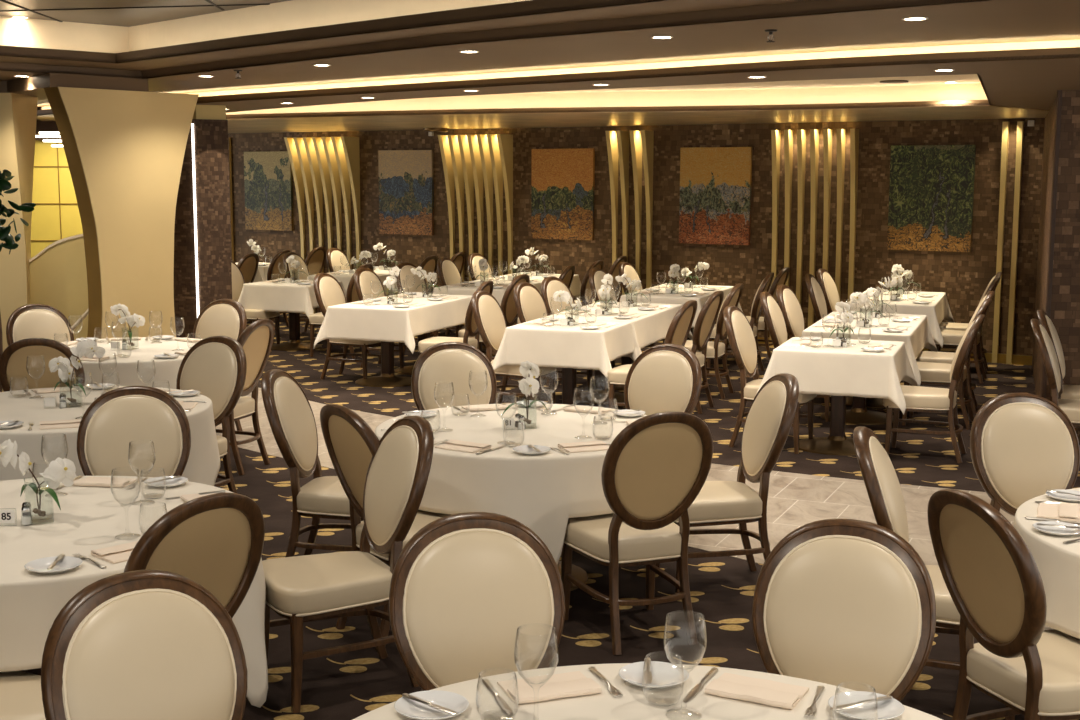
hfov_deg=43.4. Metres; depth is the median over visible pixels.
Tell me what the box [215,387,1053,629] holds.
floor
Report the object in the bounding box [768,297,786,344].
cushion
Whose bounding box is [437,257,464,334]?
dining chair
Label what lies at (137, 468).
wine glass
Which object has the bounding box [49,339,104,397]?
orchid
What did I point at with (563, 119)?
wall strip
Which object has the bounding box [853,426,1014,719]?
dining chair
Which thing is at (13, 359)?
dining chair
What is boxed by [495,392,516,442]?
wine glass
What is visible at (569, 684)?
folded napkin
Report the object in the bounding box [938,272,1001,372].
dining chair
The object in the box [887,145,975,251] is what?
painting
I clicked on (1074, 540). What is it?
fork
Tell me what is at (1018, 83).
ceiling
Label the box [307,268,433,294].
tablecloth
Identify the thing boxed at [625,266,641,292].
cushion
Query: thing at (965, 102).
trim
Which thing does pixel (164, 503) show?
tumbler
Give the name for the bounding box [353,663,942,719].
tablecloth
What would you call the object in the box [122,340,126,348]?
shaker
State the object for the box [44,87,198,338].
column
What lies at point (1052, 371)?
cushion
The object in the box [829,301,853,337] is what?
orchid
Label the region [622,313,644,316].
folded napkin
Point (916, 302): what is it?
bread plate
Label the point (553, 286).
cushion
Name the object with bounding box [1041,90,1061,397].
trim
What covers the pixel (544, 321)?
folded napkin
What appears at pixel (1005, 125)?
decorative slat
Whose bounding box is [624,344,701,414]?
dining chair
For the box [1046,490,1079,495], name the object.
butter knife
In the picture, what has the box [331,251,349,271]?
cushion
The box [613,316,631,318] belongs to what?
bread plate
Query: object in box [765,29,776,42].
sprinkler
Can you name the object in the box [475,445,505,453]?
knife
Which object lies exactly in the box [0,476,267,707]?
tablecloth
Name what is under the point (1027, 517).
knife
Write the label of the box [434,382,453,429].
wine glass
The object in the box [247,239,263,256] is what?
orchid
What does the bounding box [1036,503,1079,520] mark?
folded napkin
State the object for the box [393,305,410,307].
bread plate
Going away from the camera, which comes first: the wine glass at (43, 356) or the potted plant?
the wine glass at (43, 356)
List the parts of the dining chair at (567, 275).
frame, panel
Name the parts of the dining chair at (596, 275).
frame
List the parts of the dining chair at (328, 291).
leg, frame, leg, seat, seat rail, leg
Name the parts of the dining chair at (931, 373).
leg, seat rail, seat, leg, leg, frame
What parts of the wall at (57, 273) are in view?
rail, curved trim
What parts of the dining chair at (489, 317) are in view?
leg, frame, leg, seat, seat rail, leg, leg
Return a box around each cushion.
[14,310,69,341]
[180,344,235,417]
[196,305,238,339]
[231,263,243,300]
[275,378,316,469]
[289,255,308,279]
[320,277,344,308]
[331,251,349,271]
[360,272,383,299]
[364,427,416,543]
[401,266,425,293]
[443,261,461,284]
[473,256,491,279]
[479,296,505,348]
[521,287,546,321]
[548,281,573,313]
[595,272,615,300]
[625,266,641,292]
[732,311,756,371]
[742,382,784,473]
[751,281,762,312]
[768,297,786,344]
[784,289,803,336]
[812,278,826,317]
[823,273,839,311]
[871,438,908,542]
[950,321,973,381]
[966,304,981,329]
[983,404,1072,507]
[1041,325,1060,390]
[1046,316,1064,377]
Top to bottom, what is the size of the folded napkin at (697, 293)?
0.018 m
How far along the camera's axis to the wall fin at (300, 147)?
19.32 m
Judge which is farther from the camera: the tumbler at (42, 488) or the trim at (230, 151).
the trim at (230, 151)
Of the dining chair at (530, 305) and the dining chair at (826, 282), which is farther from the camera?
the dining chair at (826, 282)
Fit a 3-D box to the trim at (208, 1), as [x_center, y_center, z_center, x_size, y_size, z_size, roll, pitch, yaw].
[-2.542,-2.027,6.782,5.302,0.008,5.980,0,8,0]
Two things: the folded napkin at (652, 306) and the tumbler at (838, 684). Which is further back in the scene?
the folded napkin at (652, 306)
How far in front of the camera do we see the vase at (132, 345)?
9.52 m
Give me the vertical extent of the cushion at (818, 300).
0.449 m
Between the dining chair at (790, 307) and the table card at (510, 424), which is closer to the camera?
the table card at (510, 424)
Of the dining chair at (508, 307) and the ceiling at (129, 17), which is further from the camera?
the dining chair at (508, 307)
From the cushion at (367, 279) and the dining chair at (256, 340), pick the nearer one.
the dining chair at (256, 340)
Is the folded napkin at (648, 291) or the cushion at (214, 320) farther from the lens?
the folded napkin at (648, 291)
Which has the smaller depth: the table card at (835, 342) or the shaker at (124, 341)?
the shaker at (124, 341)
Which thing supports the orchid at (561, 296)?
in the vase
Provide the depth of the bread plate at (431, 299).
13.31 m
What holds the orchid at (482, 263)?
in the vase
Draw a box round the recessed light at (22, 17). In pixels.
[11,16,28,18]
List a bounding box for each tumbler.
[10,377,28,396]
[32,463,49,489]
[116,342,131,357]
[138,503,166,534]
[140,469,165,498]
[451,393,469,415]
[476,667,518,719]
[503,421,523,446]
[534,390,552,410]
[592,416,612,439]
[598,400,617,420]
[642,654,683,706]
[832,684,877,719]
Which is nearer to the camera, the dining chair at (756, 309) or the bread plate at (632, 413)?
the bread plate at (632, 413)
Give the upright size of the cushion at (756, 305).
0.449 m
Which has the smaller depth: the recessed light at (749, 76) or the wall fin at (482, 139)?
the recessed light at (749, 76)
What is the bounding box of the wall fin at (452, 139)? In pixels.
[447,135,463,281]
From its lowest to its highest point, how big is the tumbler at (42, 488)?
0.107 m
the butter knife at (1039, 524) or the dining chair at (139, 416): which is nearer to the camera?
the butter knife at (1039, 524)
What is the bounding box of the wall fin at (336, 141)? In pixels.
[331,137,351,269]
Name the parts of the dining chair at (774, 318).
frame, leg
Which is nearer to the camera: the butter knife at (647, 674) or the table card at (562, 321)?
the butter knife at (647, 674)
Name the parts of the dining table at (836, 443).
post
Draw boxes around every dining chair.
[0,338,85,391]
[0,671,45,719]
[6,304,73,345]
[41,570,246,719]
[77,386,190,476]
[123,492,264,617]
[176,336,246,492]
[193,299,246,430]
[216,319,274,475]
[231,260,279,343]
[237,253,258,323]
[261,369,363,556]
[262,416,433,712]
[267,250,290,326]
[283,252,319,331]
[305,247,325,322]
[309,264,373,358]
[313,273,380,378]
[320,404,451,650]
[326,248,350,271]
[354,268,417,367]
[389,512,564,690]
[395,262,459,354]
[411,342,496,409]
[418,281,493,355]
[419,256,437,336]
[429,252,464,333]
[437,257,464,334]
[458,274,529,379]
[468,253,492,280]
[472,290,555,403]
[514,282,591,397]
[517,265,574,323]
[541,276,614,390]
[561,411,712,654]
[574,256,626,305]
[576,260,603,307]
[589,268,654,347]
[607,300,696,408]
[619,262,663,343]
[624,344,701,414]
[655,373,798,599]
[684,283,743,398]
[691,291,723,413]
[706,272,773,373]
[724,305,815,453]
[726,267,789,361]
[752,518,935,701]
[760,292,828,421]
[776,284,803,338]
[805,274,826,320]
[817,269,839,313]
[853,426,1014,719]
[883,314,984,462]
[902,299,991,429]
[916,291,993,413]
[927,489,1079,719]
[928,277,999,383]
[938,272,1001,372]
[970,393,1079,516]
[1030,319,1079,445]
[1037,310,1079,430]
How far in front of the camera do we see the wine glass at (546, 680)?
2.94 m
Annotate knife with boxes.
[47,554,64,569]
[55,475,82,489]
[144,476,181,483]
[164,490,225,498]
[402,693,457,713]
[453,406,469,413]
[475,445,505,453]
[482,678,513,716]
[528,444,540,451]
[644,657,651,683]
[683,667,717,701]
[830,695,891,709]
[1025,516,1079,523]
[1037,523,1079,528]
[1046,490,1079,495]
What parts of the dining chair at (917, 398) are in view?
leg, leg, seat rail, seat, leg, leg, frame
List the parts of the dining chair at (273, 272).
panel, frame, leg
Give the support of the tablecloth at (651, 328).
on the dining table at (601, 385)
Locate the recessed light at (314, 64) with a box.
[313,64,330,65]
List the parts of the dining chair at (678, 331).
leg, seat, frame, panel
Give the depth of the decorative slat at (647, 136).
16.49 m
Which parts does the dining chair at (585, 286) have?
panel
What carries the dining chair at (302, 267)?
on the floor at (351, 685)
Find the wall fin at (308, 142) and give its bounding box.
[302,137,323,272]
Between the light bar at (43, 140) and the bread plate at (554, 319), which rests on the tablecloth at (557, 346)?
the bread plate at (554, 319)
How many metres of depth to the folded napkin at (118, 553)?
4.32 m
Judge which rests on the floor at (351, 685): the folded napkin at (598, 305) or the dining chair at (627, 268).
the dining chair at (627, 268)
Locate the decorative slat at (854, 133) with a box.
[848,129,858,301]
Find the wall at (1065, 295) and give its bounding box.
[1032,90,1079,442]
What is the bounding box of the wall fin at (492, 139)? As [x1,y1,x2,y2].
[487,134,502,275]
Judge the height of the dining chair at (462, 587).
1.025 m
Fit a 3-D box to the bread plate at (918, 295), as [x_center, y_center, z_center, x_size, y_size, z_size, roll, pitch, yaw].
[3.966,-0.655,13.949,0.169,0.018,0.169,3,8,20]
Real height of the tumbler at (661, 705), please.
0.107 m
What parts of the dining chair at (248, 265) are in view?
panel, frame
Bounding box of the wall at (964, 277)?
[228,118,1044,355]
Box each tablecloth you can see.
[0,386,220,485]
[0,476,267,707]
[68,337,197,388]
[235,262,287,280]
[238,279,345,317]
[253,269,262,282]
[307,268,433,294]
[314,293,471,353]
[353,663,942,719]
[375,403,647,563]
[433,283,508,305]
[469,273,581,297]
[492,318,641,378]
[542,302,692,360]
[620,284,742,327]
[756,337,917,414]
[801,312,937,385]
[847,290,954,346]
[1013,488,1079,638]
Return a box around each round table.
[26,668,40,674]
[557,561,587,590]
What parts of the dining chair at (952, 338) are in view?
seat rail, seat, leg, leg, frame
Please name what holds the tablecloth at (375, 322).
on the dining table at (387, 378)
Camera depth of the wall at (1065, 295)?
10.02 m
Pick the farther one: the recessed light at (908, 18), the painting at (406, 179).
the painting at (406, 179)
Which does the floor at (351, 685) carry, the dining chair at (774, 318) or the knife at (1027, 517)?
the dining chair at (774, 318)
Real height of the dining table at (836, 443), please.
0.745 m
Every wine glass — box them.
[26,356,44,397]
[41,434,67,494]
[72,373,92,418]
[110,468,140,536]
[128,441,155,502]
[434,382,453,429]
[469,372,487,415]
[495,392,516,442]
[514,626,558,719]
[540,371,558,413]
[573,389,593,436]
[590,376,608,423]
[663,612,706,713]
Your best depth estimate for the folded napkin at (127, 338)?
10.00 m
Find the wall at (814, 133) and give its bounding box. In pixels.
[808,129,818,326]
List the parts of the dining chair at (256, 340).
leg, seat rail, seat, panel, frame, leg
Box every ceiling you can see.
[0,0,290,26]
[0,0,527,52]
[0,0,1079,106]
[37,40,1079,120]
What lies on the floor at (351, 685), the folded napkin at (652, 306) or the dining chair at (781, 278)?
the dining chair at (781, 278)
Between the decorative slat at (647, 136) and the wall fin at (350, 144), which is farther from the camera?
the wall fin at (350, 144)
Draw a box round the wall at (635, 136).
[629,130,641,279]
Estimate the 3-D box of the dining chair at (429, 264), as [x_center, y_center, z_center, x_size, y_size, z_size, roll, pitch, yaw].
[-1.579,-0.761,16.484,0.658,1.025,0.486,3,8,21]
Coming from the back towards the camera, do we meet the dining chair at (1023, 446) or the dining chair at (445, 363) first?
the dining chair at (445, 363)
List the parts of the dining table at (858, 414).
post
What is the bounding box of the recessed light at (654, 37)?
[651,36,672,38]
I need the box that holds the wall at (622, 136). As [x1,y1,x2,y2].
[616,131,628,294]
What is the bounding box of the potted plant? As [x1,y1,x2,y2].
[0,169,35,391]
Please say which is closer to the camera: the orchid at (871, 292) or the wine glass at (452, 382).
the wine glass at (452, 382)
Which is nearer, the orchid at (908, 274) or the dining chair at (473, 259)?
the orchid at (908, 274)
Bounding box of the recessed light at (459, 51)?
[459,51,478,52]
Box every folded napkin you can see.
[31,387,75,393]
[40,419,80,429]
[61,341,77,345]
[73,477,138,487]
[79,356,109,360]
[91,540,138,563]
[111,337,141,340]
[158,388,174,391]
[174,338,201,342]
[175,350,188,354]
[178,401,197,409]
[180,493,215,501]
[349,301,371,303]
[386,294,408,296]
[403,302,425,305]
[435,439,490,452]
[439,296,457,298]
[449,283,469,285]
[461,404,507,411]
[497,671,601,703]
[525,320,550,324]
[558,441,608,452]
[560,311,583,314]
[564,406,611,413]
[589,323,614,327]
[590,303,607,306]
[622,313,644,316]
[636,290,652,292]
[648,305,666,308]
[688,292,705,294]
[704,673,808,708]
[791,340,811,345]
[816,323,838,326]
[868,343,892,348]
[888,325,907,329]
[897,316,916,319]
[915,299,932,301]
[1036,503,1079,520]
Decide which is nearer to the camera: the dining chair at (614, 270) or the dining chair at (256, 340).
the dining chair at (256, 340)
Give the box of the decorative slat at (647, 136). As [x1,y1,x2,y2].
[640,130,653,287]
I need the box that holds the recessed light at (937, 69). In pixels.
[933,69,954,70]
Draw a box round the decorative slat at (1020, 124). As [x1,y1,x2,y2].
[1006,121,1023,363]
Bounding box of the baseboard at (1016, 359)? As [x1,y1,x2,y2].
[712,337,1031,364]
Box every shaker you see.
[21,502,32,519]
[21,505,32,524]
[59,395,65,407]
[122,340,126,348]
[514,413,520,426]
[517,415,525,428]
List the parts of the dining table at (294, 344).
post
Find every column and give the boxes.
[0,93,37,391]
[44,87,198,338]
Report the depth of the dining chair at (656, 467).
5.62 m
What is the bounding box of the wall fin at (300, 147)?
[293,137,315,312]
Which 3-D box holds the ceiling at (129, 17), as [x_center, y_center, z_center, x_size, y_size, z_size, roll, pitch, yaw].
[-1.894,-1.599,3.485,14.502,0.030,13.332,0,8,0]
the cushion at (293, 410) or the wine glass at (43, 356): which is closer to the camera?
the cushion at (293, 410)
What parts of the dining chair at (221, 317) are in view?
frame, leg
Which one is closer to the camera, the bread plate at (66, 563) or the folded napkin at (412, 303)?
the bread plate at (66, 563)
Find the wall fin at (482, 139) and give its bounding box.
[477,134,492,271]
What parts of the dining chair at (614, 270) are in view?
frame, panel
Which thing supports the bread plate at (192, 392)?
on the tablecloth at (203, 464)
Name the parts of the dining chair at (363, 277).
frame, leg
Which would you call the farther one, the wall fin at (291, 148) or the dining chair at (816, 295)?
the wall fin at (291, 148)
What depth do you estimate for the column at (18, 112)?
10.90 m
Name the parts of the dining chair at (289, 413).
frame, leg, leg, seat, seat rail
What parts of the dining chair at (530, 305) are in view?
frame, leg, leg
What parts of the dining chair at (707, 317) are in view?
leg, seat, leg, frame, panel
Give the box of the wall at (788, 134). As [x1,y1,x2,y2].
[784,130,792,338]
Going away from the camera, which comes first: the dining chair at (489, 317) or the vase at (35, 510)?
the vase at (35, 510)
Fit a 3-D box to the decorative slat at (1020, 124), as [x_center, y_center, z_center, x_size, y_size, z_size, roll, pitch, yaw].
[5.006,-1.222,14.325,0.055,2.550,0.070,5,9,32]
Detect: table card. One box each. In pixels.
[0,510,14,522]
[44,398,54,406]
[111,342,118,348]
[380,298,386,303]
[416,292,421,296]
[503,418,513,427]
[560,319,567,325]
[622,301,627,305]
[833,340,840,345]
[857,321,863,326]
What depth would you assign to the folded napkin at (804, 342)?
9.91 m
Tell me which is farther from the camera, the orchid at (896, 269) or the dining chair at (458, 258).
the dining chair at (458, 258)
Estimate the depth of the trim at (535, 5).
7.89 m
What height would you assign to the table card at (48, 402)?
0.060 m
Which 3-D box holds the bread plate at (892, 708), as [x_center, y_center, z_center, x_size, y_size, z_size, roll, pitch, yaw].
[0.739,0.790,3.081,0.169,0.018,0.169,4,8,24]
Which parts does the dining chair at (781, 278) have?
seat, leg, frame, panel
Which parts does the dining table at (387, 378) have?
post, post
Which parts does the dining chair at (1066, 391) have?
frame, leg, seat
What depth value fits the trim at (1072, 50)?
8.52 m
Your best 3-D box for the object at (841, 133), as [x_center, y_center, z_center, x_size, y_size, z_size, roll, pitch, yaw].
[3.353,-1.335,15.306,0.055,2.500,0.150,5,9,32]
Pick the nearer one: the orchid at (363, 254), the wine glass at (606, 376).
the wine glass at (606, 376)
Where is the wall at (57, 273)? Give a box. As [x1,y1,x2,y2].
[29,234,87,340]
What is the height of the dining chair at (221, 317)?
1.025 m
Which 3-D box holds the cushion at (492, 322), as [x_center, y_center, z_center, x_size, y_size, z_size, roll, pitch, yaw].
[-0.403,-0.310,11.267,0.172,0.449,0.411,3,8,23]
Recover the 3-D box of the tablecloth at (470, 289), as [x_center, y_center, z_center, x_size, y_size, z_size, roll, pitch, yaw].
[-0.641,-0.630,15.184,1.036,0.394,1.016,3,8,20]
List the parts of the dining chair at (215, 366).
frame, seat, leg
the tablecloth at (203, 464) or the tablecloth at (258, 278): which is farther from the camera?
the tablecloth at (258, 278)
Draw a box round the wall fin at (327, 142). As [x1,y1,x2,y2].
[321,137,341,250]
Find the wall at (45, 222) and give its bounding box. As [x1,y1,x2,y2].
[31,140,82,257]
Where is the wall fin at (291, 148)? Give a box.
[284,137,305,260]
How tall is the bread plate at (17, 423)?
0.018 m
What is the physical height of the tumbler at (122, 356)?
0.107 m
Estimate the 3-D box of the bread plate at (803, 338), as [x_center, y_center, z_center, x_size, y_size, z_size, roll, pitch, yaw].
[2.030,-0.158,10.190,0.169,0.018,0.169,3,8,20]
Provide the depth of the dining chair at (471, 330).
12.39 m
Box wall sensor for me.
[1027,120,1034,125]
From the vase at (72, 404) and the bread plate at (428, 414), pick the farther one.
the vase at (72, 404)
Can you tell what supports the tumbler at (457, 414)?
on the tablecloth at (540, 492)
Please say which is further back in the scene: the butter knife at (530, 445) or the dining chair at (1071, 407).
the dining chair at (1071, 407)
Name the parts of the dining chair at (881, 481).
frame, seat, seat rail, leg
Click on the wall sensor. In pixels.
(1030, 122)
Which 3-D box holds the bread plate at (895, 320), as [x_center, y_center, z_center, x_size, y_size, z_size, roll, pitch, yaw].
[3.061,-0.334,11.525,0.169,0.018,0.169,3,8,20]
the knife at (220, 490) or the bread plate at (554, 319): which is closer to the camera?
the knife at (220, 490)
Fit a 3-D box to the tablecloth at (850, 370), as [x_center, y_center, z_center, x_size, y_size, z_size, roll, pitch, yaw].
[2.181,0.090,9.893,1.036,0.394,1.056,3,8,20]
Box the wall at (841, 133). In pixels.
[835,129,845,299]
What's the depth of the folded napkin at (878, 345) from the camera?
9.75 m
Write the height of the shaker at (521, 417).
0.069 m
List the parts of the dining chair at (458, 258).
frame, panel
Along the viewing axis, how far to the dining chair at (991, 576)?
4.13 m
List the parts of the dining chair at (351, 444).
leg, panel, frame, seat rail, leg, seat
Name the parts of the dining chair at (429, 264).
frame, panel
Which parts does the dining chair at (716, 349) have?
seat, leg, leg, frame, panel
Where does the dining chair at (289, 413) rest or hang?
on the floor at (351, 685)
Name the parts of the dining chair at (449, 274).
frame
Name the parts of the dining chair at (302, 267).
frame, leg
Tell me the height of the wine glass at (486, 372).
0.231 m
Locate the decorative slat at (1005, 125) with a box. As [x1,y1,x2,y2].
[992,122,1009,362]
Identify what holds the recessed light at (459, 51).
in the ceiling at (990, 21)
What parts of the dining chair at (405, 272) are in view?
frame, leg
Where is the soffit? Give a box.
[0,0,815,70]
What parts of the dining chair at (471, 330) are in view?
seat, leg, leg, frame, panel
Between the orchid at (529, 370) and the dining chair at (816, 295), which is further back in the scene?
the dining chair at (816, 295)
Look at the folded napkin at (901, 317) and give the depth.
11.72 m
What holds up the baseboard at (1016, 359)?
attached to the wall at (964, 277)
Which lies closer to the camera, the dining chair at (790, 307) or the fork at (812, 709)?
the fork at (812, 709)
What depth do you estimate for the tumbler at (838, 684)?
2.94 m
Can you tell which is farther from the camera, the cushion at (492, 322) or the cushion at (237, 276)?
the cushion at (237, 276)
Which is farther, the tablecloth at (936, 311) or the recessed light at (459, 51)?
the tablecloth at (936, 311)
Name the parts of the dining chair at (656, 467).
leg, leg, seat rail, seat, leg, frame, panel, leg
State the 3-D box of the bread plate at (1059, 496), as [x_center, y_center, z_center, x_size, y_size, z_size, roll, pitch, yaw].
[2.005,0.518,5.148,0.169,0.018,0.169,4,8,25]
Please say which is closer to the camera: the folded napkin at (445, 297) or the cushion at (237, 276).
the folded napkin at (445, 297)
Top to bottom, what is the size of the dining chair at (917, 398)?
1.025 m
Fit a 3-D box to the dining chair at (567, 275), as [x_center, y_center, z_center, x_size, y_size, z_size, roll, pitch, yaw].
[0.039,-0.518,14.717,0.658,1.025,0.486,3,8,17]
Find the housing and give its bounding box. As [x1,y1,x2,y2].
[423,128,449,131]
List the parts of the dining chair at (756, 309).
leg, seat, leg, leg, frame, panel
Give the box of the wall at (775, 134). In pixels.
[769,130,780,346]
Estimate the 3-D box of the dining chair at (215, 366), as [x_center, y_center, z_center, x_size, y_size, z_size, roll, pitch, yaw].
[-2.025,0.402,7.795,0.486,1.025,0.658,4,9,28]
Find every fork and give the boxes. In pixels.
[73,553,106,567]
[127,477,147,488]
[588,667,623,695]
[804,686,824,716]
[1035,501,1064,502]
[1063,538,1079,542]
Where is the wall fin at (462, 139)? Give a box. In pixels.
[457,135,473,280]
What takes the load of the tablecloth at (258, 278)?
on the dining table
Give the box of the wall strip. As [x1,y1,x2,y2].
[226,105,1048,133]
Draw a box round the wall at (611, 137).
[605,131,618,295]
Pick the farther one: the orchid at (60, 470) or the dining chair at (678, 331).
the dining chair at (678, 331)
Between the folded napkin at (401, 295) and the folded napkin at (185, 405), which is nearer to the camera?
the folded napkin at (185, 405)
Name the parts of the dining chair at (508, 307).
seat, frame, panel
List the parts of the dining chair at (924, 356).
seat, leg, leg, frame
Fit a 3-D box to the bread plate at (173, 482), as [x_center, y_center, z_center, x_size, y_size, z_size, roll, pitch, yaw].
[-1.466,0.481,5.326,0.169,0.018,0.169,1,8,4]
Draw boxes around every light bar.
[36,135,60,137]
[39,132,58,133]
[43,140,61,141]
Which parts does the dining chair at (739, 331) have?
leg, frame, leg, seat rail, seat, leg, leg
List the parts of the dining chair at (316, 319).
leg, seat, leg, frame, panel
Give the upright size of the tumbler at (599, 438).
0.107 m
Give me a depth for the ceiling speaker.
11.65 m
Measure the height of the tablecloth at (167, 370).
0.640 m
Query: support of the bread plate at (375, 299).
on the tablecloth at (375, 322)
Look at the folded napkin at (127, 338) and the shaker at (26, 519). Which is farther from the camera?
the folded napkin at (127, 338)
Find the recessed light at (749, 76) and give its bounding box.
[748,76,765,77]
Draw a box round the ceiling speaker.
[880,80,907,82]
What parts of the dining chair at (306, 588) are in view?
leg, leg, seat, seat rail, leg, frame, leg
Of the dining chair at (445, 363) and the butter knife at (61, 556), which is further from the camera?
the dining chair at (445, 363)
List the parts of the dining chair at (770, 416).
leg, seat rail, seat, leg, leg, frame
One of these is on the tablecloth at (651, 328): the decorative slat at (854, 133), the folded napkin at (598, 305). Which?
the folded napkin at (598, 305)
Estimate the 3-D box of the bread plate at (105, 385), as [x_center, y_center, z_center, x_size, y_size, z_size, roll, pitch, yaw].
[-2.504,0.154,7.736,0.169,0.018,0.169,-4,9,-28]
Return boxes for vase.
[24,483,53,521]
[60,377,81,407]
[122,327,138,349]
[518,395,536,427]
[669,279,678,292]
[688,274,696,287]
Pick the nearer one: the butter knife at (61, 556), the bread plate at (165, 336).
the butter knife at (61, 556)
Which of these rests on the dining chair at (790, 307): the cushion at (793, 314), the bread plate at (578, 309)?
the cushion at (793, 314)
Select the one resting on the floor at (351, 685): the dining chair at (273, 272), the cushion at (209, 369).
the dining chair at (273, 272)
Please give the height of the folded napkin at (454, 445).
0.018 m
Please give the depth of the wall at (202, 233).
12.36 m
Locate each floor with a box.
[19,312,1079,719]
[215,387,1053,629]
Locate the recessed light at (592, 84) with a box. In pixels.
[592,84,609,85]
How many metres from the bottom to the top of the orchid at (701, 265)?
0.259 m
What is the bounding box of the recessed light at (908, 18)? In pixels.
[902,17,927,20]
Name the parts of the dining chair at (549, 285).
frame, leg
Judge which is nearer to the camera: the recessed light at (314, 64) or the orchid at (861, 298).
the recessed light at (314, 64)
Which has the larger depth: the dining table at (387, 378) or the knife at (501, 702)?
the dining table at (387, 378)
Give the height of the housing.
0.050 m
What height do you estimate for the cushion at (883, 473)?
0.449 m
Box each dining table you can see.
[271,312,321,350]
[355,332,429,386]
[482,344,495,355]
[562,368,576,404]
[576,357,633,403]
[799,395,855,455]
[821,396,892,424]
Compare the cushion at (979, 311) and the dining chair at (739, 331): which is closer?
the dining chair at (739, 331)
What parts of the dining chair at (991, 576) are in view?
leg, panel, frame, seat, seat rail, leg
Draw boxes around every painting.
[244,151,292,230]
[378,150,433,234]
[531,148,594,239]
[679,147,751,244]
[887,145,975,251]
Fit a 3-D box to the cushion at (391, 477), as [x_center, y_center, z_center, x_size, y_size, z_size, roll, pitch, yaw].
[-0.573,0.489,5.303,0.172,0.449,0.411,-4,9,-28]
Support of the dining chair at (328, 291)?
on the floor at (351, 685)
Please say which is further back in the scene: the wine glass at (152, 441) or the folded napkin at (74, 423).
the folded napkin at (74, 423)
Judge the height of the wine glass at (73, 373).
0.231 m
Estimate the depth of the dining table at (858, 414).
11.10 m
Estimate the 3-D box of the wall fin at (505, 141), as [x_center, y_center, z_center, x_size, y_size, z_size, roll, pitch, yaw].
[-0.455,-1.653,17.578,0.055,2.500,0.300,5,9,32]
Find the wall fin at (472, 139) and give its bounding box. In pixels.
[467,135,483,255]
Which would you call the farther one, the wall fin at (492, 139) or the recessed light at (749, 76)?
the wall fin at (492, 139)
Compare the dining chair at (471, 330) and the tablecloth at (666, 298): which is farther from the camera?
the tablecloth at (666, 298)
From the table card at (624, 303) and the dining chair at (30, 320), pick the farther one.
the table card at (624, 303)
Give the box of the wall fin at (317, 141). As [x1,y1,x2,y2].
[312,137,332,272]
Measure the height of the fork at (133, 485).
0.010 m
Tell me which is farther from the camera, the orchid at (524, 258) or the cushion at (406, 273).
the orchid at (524, 258)
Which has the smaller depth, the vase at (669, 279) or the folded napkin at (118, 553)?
the folded napkin at (118, 553)
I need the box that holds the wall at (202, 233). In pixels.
[174,105,231,337]
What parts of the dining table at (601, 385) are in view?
post, post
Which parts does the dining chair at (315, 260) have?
frame, panel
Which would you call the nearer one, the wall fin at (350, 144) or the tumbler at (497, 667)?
the tumbler at (497, 667)
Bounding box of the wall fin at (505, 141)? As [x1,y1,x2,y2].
[497,134,512,273]
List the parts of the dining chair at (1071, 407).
frame, leg, seat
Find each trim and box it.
[0,0,269,21]
[0,0,666,63]
[0,0,987,77]
[31,142,76,240]
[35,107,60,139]
[37,47,1079,115]
[226,74,991,118]
[229,137,233,261]
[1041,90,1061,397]
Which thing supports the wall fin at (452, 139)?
attached to the wall at (964, 277)
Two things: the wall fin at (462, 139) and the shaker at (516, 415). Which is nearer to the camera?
the shaker at (516, 415)
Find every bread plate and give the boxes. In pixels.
[0,421,23,428]
[24,556,82,573]
[75,338,98,341]
[85,383,115,389]
[144,476,187,487]
[152,335,174,339]
[154,354,179,358]
[169,390,199,396]
[366,298,379,300]
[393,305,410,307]
[394,690,468,719]
[405,410,437,417]
[427,298,443,300]
[513,445,550,454]
[517,400,546,407]
[540,317,559,320]
[573,308,590,310]
[580,326,599,329]
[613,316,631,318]
[613,409,645,416]
[619,661,688,687]
[637,307,655,310]
[680,294,695,296]
[701,288,715,290]
[799,336,821,340]
[823,320,842,322]
[828,691,904,719]
[861,347,884,351]
[882,328,902,332]
[891,319,910,321]
[912,301,929,303]
[918,295,934,296]
[1032,521,1079,535]
[1045,489,1079,501]
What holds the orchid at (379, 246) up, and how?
on the vase
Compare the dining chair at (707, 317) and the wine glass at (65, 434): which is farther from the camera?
the dining chair at (707, 317)
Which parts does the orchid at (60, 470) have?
stem, stem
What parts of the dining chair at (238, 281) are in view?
frame, seat, seat rail, leg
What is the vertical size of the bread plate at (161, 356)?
0.018 m
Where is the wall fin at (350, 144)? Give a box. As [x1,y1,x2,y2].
[340,137,360,268]
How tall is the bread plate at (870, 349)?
0.018 m
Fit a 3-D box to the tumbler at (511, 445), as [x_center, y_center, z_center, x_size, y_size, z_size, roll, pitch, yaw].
[-0.118,0.334,6.112,0.097,0.107,0.097,4,9,28]
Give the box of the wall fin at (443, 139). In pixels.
[438,135,454,258]
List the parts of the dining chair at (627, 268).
frame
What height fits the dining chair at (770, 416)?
1.025 m
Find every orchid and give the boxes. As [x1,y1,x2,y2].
[0,439,75,509]
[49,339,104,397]
[110,304,144,342]
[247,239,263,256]
[284,255,307,276]
[346,251,370,267]
[373,243,396,266]
[377,266,403,298]
[410,266,440,290]
[475,258,495,280]
[501,361,546,418]
[506,255,528,274]
[525,247,549,269]
[553,290,589,317]
[592,273,616,306]
[615,273,646,299]
[666,264,683,286]
[681,262,708,281]
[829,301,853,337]
[850,292,880,318]
[859,276,895,308]
[888,264,903,292]
[898,264,918,287]
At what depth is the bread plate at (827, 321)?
11.44 m

